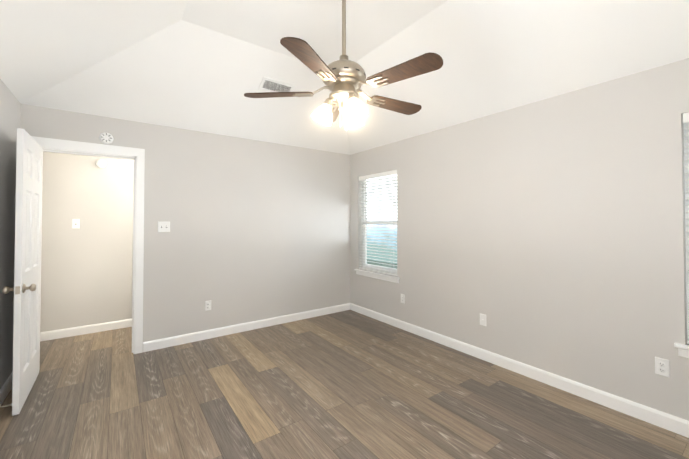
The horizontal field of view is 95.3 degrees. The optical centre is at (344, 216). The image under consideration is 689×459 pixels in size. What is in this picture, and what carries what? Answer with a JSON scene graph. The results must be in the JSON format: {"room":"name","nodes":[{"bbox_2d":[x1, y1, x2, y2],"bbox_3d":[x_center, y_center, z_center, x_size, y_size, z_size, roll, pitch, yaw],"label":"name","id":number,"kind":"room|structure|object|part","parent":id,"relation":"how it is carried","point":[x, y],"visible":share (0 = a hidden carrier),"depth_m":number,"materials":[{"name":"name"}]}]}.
{"room":"empty bedroom","nodes":[
{"label":"empty bedroom","id":0,"kind":"room"},
{"bbox_2d":[0,79,20,388],"bbox_3d":[-1.549,0.151,0.840,0.100,2.490,4.960,1,-1,-36],"label":"wall","id":1,"kind":"structure","parent":0,"point":[10,111],"depth_m":2.51,"materials":[{"name":"beige paint"}]},
{"bbox_2d":[0,372,12,405],"bbox_3d":[-1.494,1.346,0.860,0.036,0.102,4.760,1,-1,-36],"label":"baseboard","id":2,"kind":"structure","parent":1,"relation":"attached to","point":[4,391],"depth_m":2.48,"materials":[{"name":"white wood"}]},
{"bbox_2d":[40,151,133,331],"bbox_3d":[-2.944,0.229,4.125,3.000,2.440,0.100,1,-1,-36],"label":"wall","id":3,"kind":"structure","parent":0,"point":[86,271],"depth_m":3.87,"materials":[{"name":"beige paint"}]},
{"bbox_2d":[72,219,79,227],"bbox_3d":[-3.268,0.088,3.819,0.070,0.115,0.020,1,-1,-36],"label":"light switch","id":4,"kind":"object","parent":3,"relation":"attached to","point":[75,223],"visible":1,"depth_m":3.82,"materials":[{"name":"white plastic"}]},
{"bbox_2d":[40,319,131,340],"bbox_3d":[-2.910,1.398,4.059,2.800,0.102,0.016,1,-1,-36],"label":"baseboard","id":5,"kind":"structure","parent":3,"relation":"attached to","point":[74,331],"depth_m":3.85,"materials":[{"name":"white wood"}]},
{"bbox_2d":[95,159,106,167],"bbox_3d":[-3.074,-0.668,3.960,0.116,0.116,0.038,1,-1,-36],"label":"smoke detector","id":6,"kind":"object","parent":3,"relation":"attached to","point":[100,163],"visible":1,"depth_m":3.95,"materials":[{"name":"white plastic"}]},
{"bbox_2d":[20,104,349,341],"bbox_3d":[-1.378,0.202,3.962,3.838,2.490,0.100,1,-1,-36],"label":"wall","id":7,"kind":"structure","parent":0,"point":[259,230],"depth_m":3.87,"materials":[{"name":"beige paint"}]},
{"bbox_2d":[31,136,144,369],"bbox_3d":[-2.533,0.356,3.124,0.895,2.155,0.136,1,-1,-36],"label":"door frame","id":8,"kind":"structure","parent":7,"relation":"attached to","point":[137,155],"depth_m":3.30,"materials":[{"name":"white wood"}]},
{"bbox_2d":[2,128,42,415],"bbox_3d":[-2.556,0.392,2.546,0.173,2.040,0.773,1,-1,-36],"label":"door","id":9,"kind":"structure","parent":8,"relation":"attached to","point":[27,281],"depth_m":2.39,"materials":[{"name":"white paint"}]},
{"bbox_3d":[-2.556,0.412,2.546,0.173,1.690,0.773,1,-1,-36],"label":"knob","id":10,"kind":"part","parent":9,"relation":"part of","materials":[{"name":"silver metal"}]},
{"bbox_2d":[99,132,113,143],"bbox_3d":[-2.394,-0.788,3.158,0.116,0.116,0.038,1,-1,-36],"label":"smoke detector","id":11,"kind":"object","parent":7,"relation":"attached to","point":[106,138],"visible":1,"depth_m":3.14,"materials":[{"name":"white plastic"}]},
{"bbox_2d":[158,222,169,231],"bbox_3d":[-1.983,0.115,3.452,0.116,0.115,0.020,1,-1,-36],"label":"light switch","id":12,"kind":"object","parent":7,"relation":"attached to","point":[163,226],"visible":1,"depth_m":3.46,"materials":[{"name":"white plastic"}]},
{"bbox_2d":[205,300,210,310],"bbox_3d":[-1.611,1.055,3.713,0.070,0.115,0.008,1,-1,-36],"label":"outlet","id":13,"kind":"object","parent":7,"relation":"attached to","point":[207,305],"visible":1,"depth_m":3.71,"materials":[{"name":"white plastic"}]},
{"bbox_2d":[143,303,347,351],"bbox_3d":[-1.031,1.399,4.123,2.720,0.102,0.016,1,-1,-36],"label":"baseboard","id":14,"kind":"structure","parent":7,"relation":"attached to","point":[227,330],"depth_m":3.88,"materials":[{"name":"white wood"}]},
{"bbox_2d":[0,310,688,458],"bbox_3d":[-0.526,1.449,2.207,4.492,0.060,6.010,1,-1,-36],"label":"floor","id":15,"kind":"structure","parent":0,"point":[348,384],"depth_m":2.36,"materials":[{"name":"laminate"}]},
{"bbox_2d":[0,0,688,154],"bbox_3d":[-0.032,-1.424,1.962,4.252,0.796,5.260,1,-1,-36],"label":"ceiling","id":16,"kind":"structure","parent":0,"point":[201,65],"depth_m":2.66,"materials":[{"name":"white paint"}]},
{"bbox_2d":[259,77,294,91],"bbox_3d":[-0.737,-1.409,3.430,0.360,0.090,0.156,1,-1,-36],"label":"ceiling vent","id":17,"kind":"object","parent":16,"relation":"in","point":[267,84],"visible":0.9,"depth_m":3.41,"materials":[{"name":"white plastic"}]},
{"bbox_2d":[244,0,442,130],"bbox_3d":[0.035,-1.069,1.907,1.145,1.106,1.171,1,-1,-36],"label":"ceiling fan","id":18,"kind":"object","parent":16,"relation":"hanging from","point":[343,78],"visible":1,"depth_m":1.80,"materials":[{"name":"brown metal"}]},
{"bbox_3d":[-0.003,-1.070,1.895,0.268,1.106,0.268,1,-1,-36],"label":"motor","id":19,"kind":"part","parent":18,"relation":"part of","materials":[{"name":"silver metal"}]},
{"bbox_2d":[350,58,688,420],"bbox_3d":[1.574,0.187,3.037,0.140,2.490,4.860,1,-1,-36],"label":"wall","id":20,"kind":"structure","parent":0,"point":[547,234],"depth_m":2.62,"materials":[{"name":"beige paint"}]},
{"bbox_2d":[354,176,399,282],"bbox_3d":[0.491,0.133,4.499,0.180,1.499,0.917,1,-1,-36],"label":"window","id":21,"kind":"structure","parent":20,"relation":"in","point":[366,259],"depth_m":4.62,"materials":[{"name":"white plastic"}]},
{"bbox_2d":[359,170,396,275],"bbox_3d":[0.477,0.091,4.490,0.065,1.411,0.815,1,-1,-36],"label":"window blind","id":22,"kind":"object","parent":21,"relation":"attached to","point":[381,174],"visible":0.81,"depth_m":4.47,"materials":[{"name":"white plastic"}]},
{"bbox_2d":[401,294,404,303],"bbox_3d":[0.746,1.058,4.041,0.008,0.115,0.070,1,-1,-36],"label":"electrical outlet","id":23,"kind":"object","parent":20,"relation":"attached to","point":[402,298],"visible":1,"depth_m":4.03,"materials":[{"name":"white plastic"}]},
{"bbox_2d":[480,313,485,325],"bbox_3d":[1.386,1.039,3.150,0.015,0.115,0.070,1,-1,-36],"label":"electrical outlet","id":24,"kind":"object","parent":20,"relation":"attached to","point":[483,319],"visible":1,"depth_m":3.15,"materials":[{"name":"white plastic"}]},
{"bbox_2d":[348,303,688,437],"bbox_3d":[1.481,1.381,3.012,0.016,0.102,4.760,1,-1,-36],"label":"baseboard","id":25,"kind":"structure","parent":20,"relation":"attached to","point":[672,423],"depth_m":2.63,"materials":[{"name":"white wood"}]},
{"bbox_2d":[655,357,669,377],"bbox_3d":[2.139,1.015,2.115,0.008,0.115,0.070,1,-1,-36],"label":"electrical outlet","id":26,"kind":"object","parent":20,"relation":"attached to","point":[662,368],"visible":1,"depth_m":2.11,"materials":[{"name":"white plastic"}]},
{"bbox_2d":[674,122,688,357],"bbox_3d":[2.493,0.113,1.734,0.180,1.589,0.930,1,-1,-36],"label":"window","id":27,"kind":"structure","parent":20,"relation":"in","point":[686,203],"depth_m":2.09,"materials":[{"name":"white plastic"}]},
{"bbox_2d":[683,112,688,343],"bbox_3d":[2.478,0.071,1.724,0.065,1.501,0.828,1,-1,-36],"label":"window blind","id":28,"kind":"object","parent":27,"relation":"attached to","point":[685,117],"visible":0.88,"depth_m":2.05,"materials":[{"name":"white plastic"}]},
{"label":"outside","id":29,"kind":"structure","parent":0,"visible":0},
{"bbox_2d":[367,260,396,268],"bbox_3d":[3.975,1.811,4.810,5.860,0.100,20.760,1,-1,-36],"label":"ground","id":30,"kind":"structure","parent":29,"point":[379,264],"depth_m":12.56,"materials":[{"name":"grey"}]},
{"bbox_2d":[367,174,396,263],"bbox_3d":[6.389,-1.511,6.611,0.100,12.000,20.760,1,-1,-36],"label":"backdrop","id":31,"kind":"structure","parent":29,"point":[387,247],"depth_m":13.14,"materials":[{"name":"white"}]}
]}

